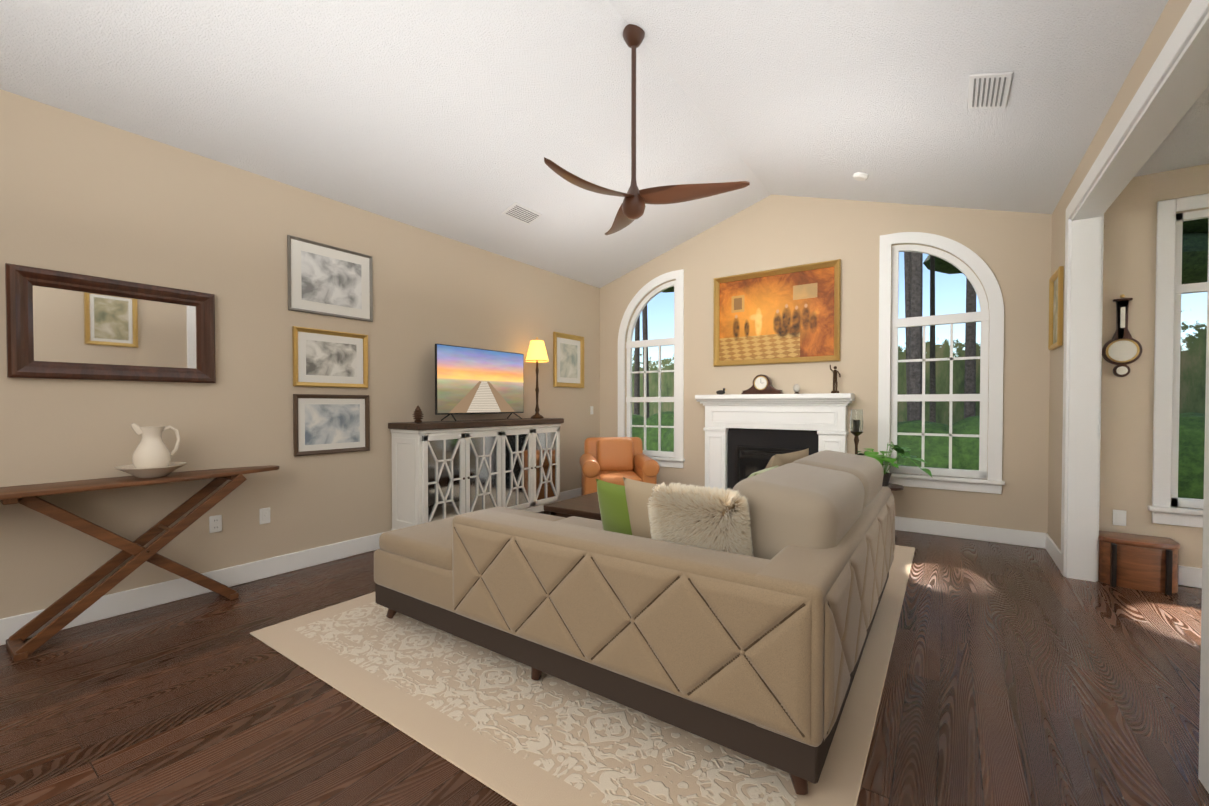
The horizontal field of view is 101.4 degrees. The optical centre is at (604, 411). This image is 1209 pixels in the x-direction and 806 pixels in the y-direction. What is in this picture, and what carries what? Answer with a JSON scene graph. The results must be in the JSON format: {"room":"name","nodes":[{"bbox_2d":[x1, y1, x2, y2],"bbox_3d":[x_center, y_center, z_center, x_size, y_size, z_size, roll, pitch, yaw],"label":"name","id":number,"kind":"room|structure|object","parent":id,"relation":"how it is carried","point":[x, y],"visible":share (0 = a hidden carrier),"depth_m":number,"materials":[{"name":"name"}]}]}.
{"room":"living room","nodes":[
{"label":"living room","id":0,"kind":"room"},
{"bbox_2d":[0,89,599,618],"bbox_3d":[-2.298,-0.267,4.093,0.150,2.980,7.900,1,1,35],"label":"wall","id":1,"kind":"structure","parent":0,"point":[82,195],"depth_m":3.45,"materials":[{"name":"beige paint"}]},
{"bbox_2d":[5,263,215,382],"bbox_3d":[-2.926,-0.493,3.010,0.047,0.605,0.910,1,1,35],"label":"mirror","id":2,"kind":"object","parent":1,"relation":"attached to","point":[63,325],"visible":1,"depth_m":2.95,"materials":[{"name":"brown wood"}]},
{"bbox_2d":[209,515,221,532],"bbox_3d":[-2.683,0.774,3.414,0.008,0.116,0.072,1,1,35],"label":"electrical outlet","id":3,"kind":"object","parent":1,"relation":"attached to","point":[215,523],"visible":1,"depth_m":3.41,"materials":[{"name":"white plastic"}]},
{"bbox_2d":[259,507,269,523],"bbox_3d":[-2.510,0.770,3.659,0.014,0.116,0.072,1,1,35],"label":"electrical outlet","id":4,"kind":"object","parent":1,"relation":"attached to","point":[264,515],"visible":1,"depth_m":3.65,"materials":[{"name":"white plastic"}]},
{"bbox_2d":[0,487,581,645],"bbox_3d":[-2.230,1.154,4.067,0.016,0.140,7.600,1,1,35],"label":"baseboard","id":5,"kind":"structure","parent":1,"relation":"attached to","point":[123,602],"depth_m":3.32,"materials":[{"name":"white wood"}]},
{"bbox_2d":[292,326,367,387],"bbox_3d":[-2.221,-0.431,4.043,0.028,0.460,0.590,1,1,35],"label":"picture","id":6,"kind":"object","parent":1,"relation":"attached to","point":[325,358],"visible":0.98,"depth_m":4.02,"materials":[{"name":"gold metal"}]},
{"bbox_2d":[287,235,372,321],"bbox_3d":[-2.218,-1.066,4.043,0.020,0.570,0.670,1,1,35],"label":"picture","id":7,"kind":"object","parent":1,"relation":"attached to","point":[327,280],"visible":0.96,"depth_m":4.02,"materials":[{"name":"grey metal"}]},
{"bbox_2d":[293,394,369,455],"bbox_3d":[-2.218,0.099,4.055,0.028,0.480,0.600,1,1,35],"label":"picture","id":8,"kind":"object","parent":1,"relation":"attached to","point":[325,424],"visible":0.98,"depth_m":4.04,"materials":[{"name":"brown"}]},
{"bbox_2d":[553,332,583,387],"bbox_3d":[-0.463,-0.675,6.562,0.035,0.700,0.620,1,1,35],"label":"picture","id":9,"kind":"object","parent":1,"relation":"attached to","point":[568,360],"visible":0.96,"depth_m":6.55,"materials":[{"name":"gold metal"}]},
{"bbox_2d":[0,0,1208,287],"bbox_3d":[1.224,-2.116,1.616,8.730,0.927,7.900,1,1,35],"label":"ceiling","id":10,"kind":"structure","parent":0,"point":[458,120],"depth_m":3.25,"materials":[{"name":"white paint"}]},
{"bbox_2d":[502,202,541,224],"bbox_3d":[-0.809,-1.954,4.884,0.193,0.069,0.380,1,1,35],"label":"ceiling vent","id":11,"kind":"object","parent":10,"relation":"in","point":[521,213],"visible":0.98,"depth_m":4.86,"materials":[{"name":"white metal"}]},
{"bbox_2d":[544,24,749,234],"bbox_3d":[0.185,-1.871,3.106,1.242,1.214,1.206,1,1,35],"label":"ceiling fan","id":12,"kind":"object","parent":10,"relation":"hanging from","point":[632,206],"visible":1,"depth_m":3.18,"materials":[{"name":"brown wood"}]},
{"bbox_2d":[853,172,868,180],"bbox_3d":[2.362,-2.169,4.564,0.130,0.068,0.130,1,1,35],"label":"smoke detector","id":13,"kind":"object","parent":10,"relation":"attached to","point":[859,176],"visible":1,"depth_m":4.53,"materials":[{"name":"white plastic"}]},
{"bbox_2d":[967,72,1012,108],"bbox_3d":[2.259,-1.885,2.910,0.193,0.069,0.380,1,1,35],"label":"ceiling vent","id":14,"kind":"object","parent":10,"relation":"in","point":[988,90],"visible":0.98,"depth_m":2.88,"materials":[{"name":"white metal"}]},
{"bbox_2d":[0,511,1208,805],"bbox_3d":[1.225,1.290,1.668,8.730,0.060,7.900,1,1,35],"label":"floor","id":15,"kind":"structure","parent":0,"point":[1016,675],"depth_m":2.10,"materials":[{"name":"brown wood"}]},
{"bbox_2d":[0,465,279,661],"bbox_3d":[-2.790,0.819,2.934,0.360,0.845,1.549,1,1,35],"label":"table","id":16,"kind":"object","parent":15,"relation":"on","point":[16,646],"visible":1,"depth_m":2.83,"materials":[{"name":"brown wood"}]},
{"bbox_2d":[114,423,186,477],"bbox_3d":[-2.741,0.229,2.996,0.324,0.330,0.324,1,1,35],"label":"pitcher","id":17,"kind":"object","parent":16,"relation":"on","point":[151,456],"visible":1,"depth_m":2.95,"materials":[{"name":"beige ceramic"}]},
{"bbox_2d":[390,426,507,530],"bbox_3d":[-1.472,0.681,4.765,0.432,1.065,1.001,1,1,35],"label":"base cabinet","id":18,"kind":"object","parent":15,"relation":"on","point":[443,469],"depth_m":4.48,"materials":[{"name":"white wood"}]},
{"bbox_2d":[388,418,563,429],"bbox_3d":[-1.211,0.115,5.121,0.445,0.055,1.950,1,1,35],"label":"countertop","id":19,"kind":"structure","parent":18,"relation":"on","point":[463,424],"depth_m":4.67,"materials":[{"name":"wood"}]},
{"bbox_2d":[412,406,423,422],"bbox_3d":[-1.685,0.018,4.475,0.098,0.156,0.100,1,1,35],"label":"pinecone ornament","id":20,"kind":"object","parent":19,"relation":"on","point":[417,414],"visible":1,"depth_m":4.45,"materials":[{"name":"brown"}]},
{"bbox_2d":[435,344,523,420],"bbox_3d":[-1.247,-0.281,5.103,0.226,0.728,1.160,1,1,35],"label":"screen","id":21,"kind":"object","parent":19,"relation":"on","point":[468,380],"visible":1,"depth_m":5.02,"materials":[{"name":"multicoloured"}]},
{"bbox_2d":[525,337,548,418],"bbox_3d":[-0.784,-0.397,5.767,0.274,0.947,0.274,1,1,35],"label":"lamp","id":22,"kind":"object","parent":19,"relation":"on","point":[537,353],"visible":0.96,"depth_m":5.70,"materials":[{"name":"brown metal"}]},
{"bbox_2d":[508,422,563,512],"bbox_3d":[-0.960,0.669,5.502,0.432,1.065,1.001,1,1,35],"label":"base cabinet","id":23,"kind":"object","parent":15,"relation":"on","point":[533,451],"depth_m":5.40,"materials":[{"name":"white wood"}]},
{"bbox_2d":[249,545,914,805],"bbox_3d":[0.391,1.226,3.587,2.970,0.009,4.060,1,1,35],"label":"rug","id":24,"kind":"object","parent":15,"relation":"on","point":[511,730],"visible":0.51,"depth_m":1.99,"materials":[{"name":"beige fabric"}]},
{"bbox_2d":[544,492,601,520],"bbox_3d":[0.193,0.987,4.183,1.000,0.449,1.000,1,1,35],"label":"coffee table","id":25,"kind":"object","parent":24,"relation":"on","point":[585,506],"visible":0.06,"depth_m":4.00,"materials":[{"name":"brown wood"}]},
{"bbox_2d":[580,437,659,494],"bbox_3d":[0.147,0.755,5.962,0.870,0.854,0.955,0,1,-5],"label":"leather armchair","id":26,"kind":"object","parent":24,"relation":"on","point":[614,460],"visible":0.75,"depth_m":6.02,"materials":[{"name":"orange leather"}]},
{"bbox_2d":[374,448,894,794],"bbox_3d":[0.292,0.735,3.127,2.505,0.979,2.295,1,1,35],"label":"sofa","id":27,"kind":"object","parent":24,"relation":"on","point":[739,617],"visible":1,"depth_m":1.96,"materials":[{"name":"beige fabric"}]},
{"bbox_2d":[647,482,753,556],"bbox_3d":[0.405,0.529,2.116,0.380,0.360,0.140,1,13,39],"label":"fur pillow","id":28,"kind":"object","parent":27,"relation":"on","point":[726,507],"depth_m":2.00,"materials":[{"name":"beige fur"}]},
{"bbox_2d":[695,393,854,489],"bbox_3d":[1.818,0.501,5.565,1.720,1.400,0.500,1,1,35],"label":"fireplace mantel","id":29,"kind":"object","parent":15,"relation":"on","point":[747,435],"visible":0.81,"depth_m":5.72,"materials":[{"name":"white wood"}]},
{"bbox_2d":[716,388,725,394],"bbox_3d":[1.411,-0.246,5.961,0.136,0.078,0.060,1,1,35],"label":"duck decoy","id":30,"kind":"object","parent":29,"relation":"on","point":[720,392],"visible":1,"depth_m":5.94,"materials":[{"name":"grey"}]},
{"bbox_2d":[741,374,783,393],"bbox_3d":[1.809,-0.315,5.679,0.454,0.226,0.110,1,1,35],"label":"mantel clock","id":31,"kind":"object","parent":29,"relation":"on","point":[762,383],"visible":1,"depth_m":5.64,"materials":[{"name":"wood"}]},
{"bbox_2d":[793,384,799,393],"bbox_3d":[2.123,-0.253,5.466,0.072,0.109,0.072,1,1,35],"label":"egg ornament","id":32,"kind":"object","parent":29,"relation":"on","point":[796,388],"visible":0.94,"depth_m":5.44,"materials":[{"name":"white ceramic"}]},
{"bbox_2d":[830,365,840,392],"bbox_3d":[2.443,-0.348,5.242,0.111,0.306,0.080,1,1,35],"label":"bronze figurine","id":33,"kind":"object","parent":29,"relation":"on","point":[835,382],"visible":0.98,"depth_m":5.23,"materials":[{"name":"brown metal"}]},
{"bbox_2d":[850,409,931,538],"bbox_3d":[2.722,0.595,4.784,0.753,1.235,0.683,1,1,35],"label":"pedestal side table","id":34,"kind":"object","parent":15,"relation":"on","point":[856,423],"visible":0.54,"depth_m":4.77,"materials":[{"name":"brown wood"}]},
{"bbox_2d":[1098,530,1179,595],"bbox_3d":[3.776,1.064,3.523,0.416,0.335,0.295,1,1,35],"label":"box","id":35,"kind":"object","parent":15,"relation":"on","point":[1139,562],"visible":0.92,"depth_m":3.42,"materials":[{"name":"brown wood"}]},
{"bbox_2d":[600,195,1051,532],"bbox_3d":[1.980,-0.689,5.832,5.185,3.770,0.150,1,1,35],"label":"wall","id":36,"kind":"structure","parent":0,"point":[1011,250],"depth_m":5.23,"materials":[{"name":"beige paint"}]},
{"bbox_2d":[618,269,684,467],"bbox_3d":[0.623,-0.557,6.711,1.050,2.570,0.160,1,1,35],"label":"arched window","id":37,"kind":"structure","parent":36,"relation":"in","point":[645,344],"depth_m":6.68,"materials":[{"name":"white wood"}]},
{"bbox_2d":[713,259,840,366],"bbox_3d":[1.945,-1.099,5.723,1.430,1.085,0.055,1,1,35],"label":"framed painting","id":38,"kind":"object","parent":36,"relation":"attached to","point":[791,314],"visible":1,"depth_m":5.69,"materials":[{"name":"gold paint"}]},
{"bbox_2d":[878,232,1004,493],"bbox_3d":[3.275,-0.529,4.868,1.050,2.570,0.160,1,1,35],"label":"arched window","id":39,"kind":"structure","parent":36,"relation":"in","point":[982,316],"depth_m":4.84,"materials":[{"name":"white wood"}]},
{"bbox_2d":[895,516,1043,548],"bbox_3d":[1.945,1.127,5.784,4.855,0.140,0.016,1,1,35],"label":"baseboard","id":40,"kind":"structure","parent":36,"relation":"attached to","point":[958,530],"depth_m":4.70,"materials":[{"name":"white wood"}]},
{"bbox_2d":[1048,0,1191,549],"bbox_3d":[1.836,-0.223,1.220,0.150,2.980,7.900,1,1,35],"label":"wall","id":41,"kind":"structure","parent":0,"point":[1172,13],"depth_m":3.87,"materials":[{"name":"beige paint"}]},
{"bbox_2d":[1044,533,1060,569],"bbox_3d":[3.706,1.154,4.077,0.016,0.140,0.730,1,1,35],"label":"baseboard","id":42,"kind":"structure","parent":41,"relation":"attached to","point":[1053,550],"depth_m":4.10,"materials":[{"name":"white wood"}]},
{"bbox_2d":[1048,266,1063,349],"bbox_3d":[3.712,-0.837,4.072,0.030,0.620,0.440,1,1,35],"label":"framed picture","id":43,"kind":"object","parent":41,"relation":"attached to","point":[1056,279],"visible":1,"depth_m":4.08,"materials":[{"name":"gold metal"}]},
{"bbox_2d":[1060,0,1208,792],"bbox_3d":[2.809,-0.134,2.622,0.190,2.760,2.650,1,1,35],"label":"door frame","id":44,"kind":"structure","parent":41,"relation":"attached to","point":[1173,87],"depth_m":3.55,"materials":[{"name":"white"}]},
{"bbox_2d":[1099,164,1208,567],"bbox_3d":[5.200,-0.232,2.822,3.545,2.950,0.150,1,1,35],"label":"wall","id":45,"kind":"structure","parent":0,"point":[1129,271],"depth_m":3.63,"materials":[{"name":"beige paint"}]},
{"bbox_2d":[1113,509,1125,525],"bbox_3d":[3.838,0.790,3.687,0.072,0.116,0.008,1,1,35],"label":"outlet","id":46,"kind":"object","parent":45,"relation":"attached to","point":[1119,517],"visible":1,"depth_m":3.68,"materials":[{"name":"white plastic"}]},
{"bbox_2d":[1102,294,1141,376],"bbox_3d":[3.824,-0.563,3.655,0.210,0.612,0.040,1,1,35],"label":"hanging barometer","id":47,"kind":"object","parent":45,"relation":"attached to","point":[1121,348],"visible":1,"depth_m":3.65,"materials":[{"name":"wood"}]},
{"bbox_2d":[1148,193,1208,527],"bbox_3d":[4.393,-0.347,3.320,1.020,2.315,0.150,1,1,35],"label":"sunroom window","id":48,"kind":"structure","parent":45,"relation":"in","point":[1180,289],"depth_m":3.54,"materials":[{"name":"white wood"}]},
{"bbox_2d":[1178,565,1201,587],"bbox_3d":[5.090,1.173,2.819,3.395,0.140,0.016,1,1,35],"label":"baseboard","id":49,"kind":"structure","parent":45,"relation":"attached to","point":[1187,576],"depth_m":3.48,"materials":[{"name":"white wood"}]},
{"label":"outside","id":50,"kind":"structure","parent":0,"visible":0},
{"bbox_2d":[632,310,1206,425],"bbox_3d":[1.611,-13.249,2.151,140.000,31.000,86.000,1,1,35],"label":"trees","id":51,"kind":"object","parent":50,"point":[1192,376],"depth_m":32.65,"materials":[{"name":"green plant"}]},
{"bbox_3d":[11.313,1.411,16.338,120.000,0.250,120.000,1,1,35],"label":"ground","id":52,"kind":"structure","parent":50,"visible":0},
{"bbox_2d":[632,411,1204,498],"bbox_3d":[2.702,0.857,3.482,17.921,1.715,10.846,1,1,35],"label":"lawn","id":53,"kind":"structure","parent":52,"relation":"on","point":[965,453],"depth_m":6.69,"materials":[{"name":"green plant"}]},
{"bbox_2d":[634,218,1208,422],"bbox_3d":[13.723,-7.052,9.432,44.088,16.995,35.849,1,1,35],"label":"trees","id":54,"kind":"object","parent":52,"relation":"on","point":[1195,252],"depth_m":13.58,"materials":[{"name":"green plant"}]}
]}

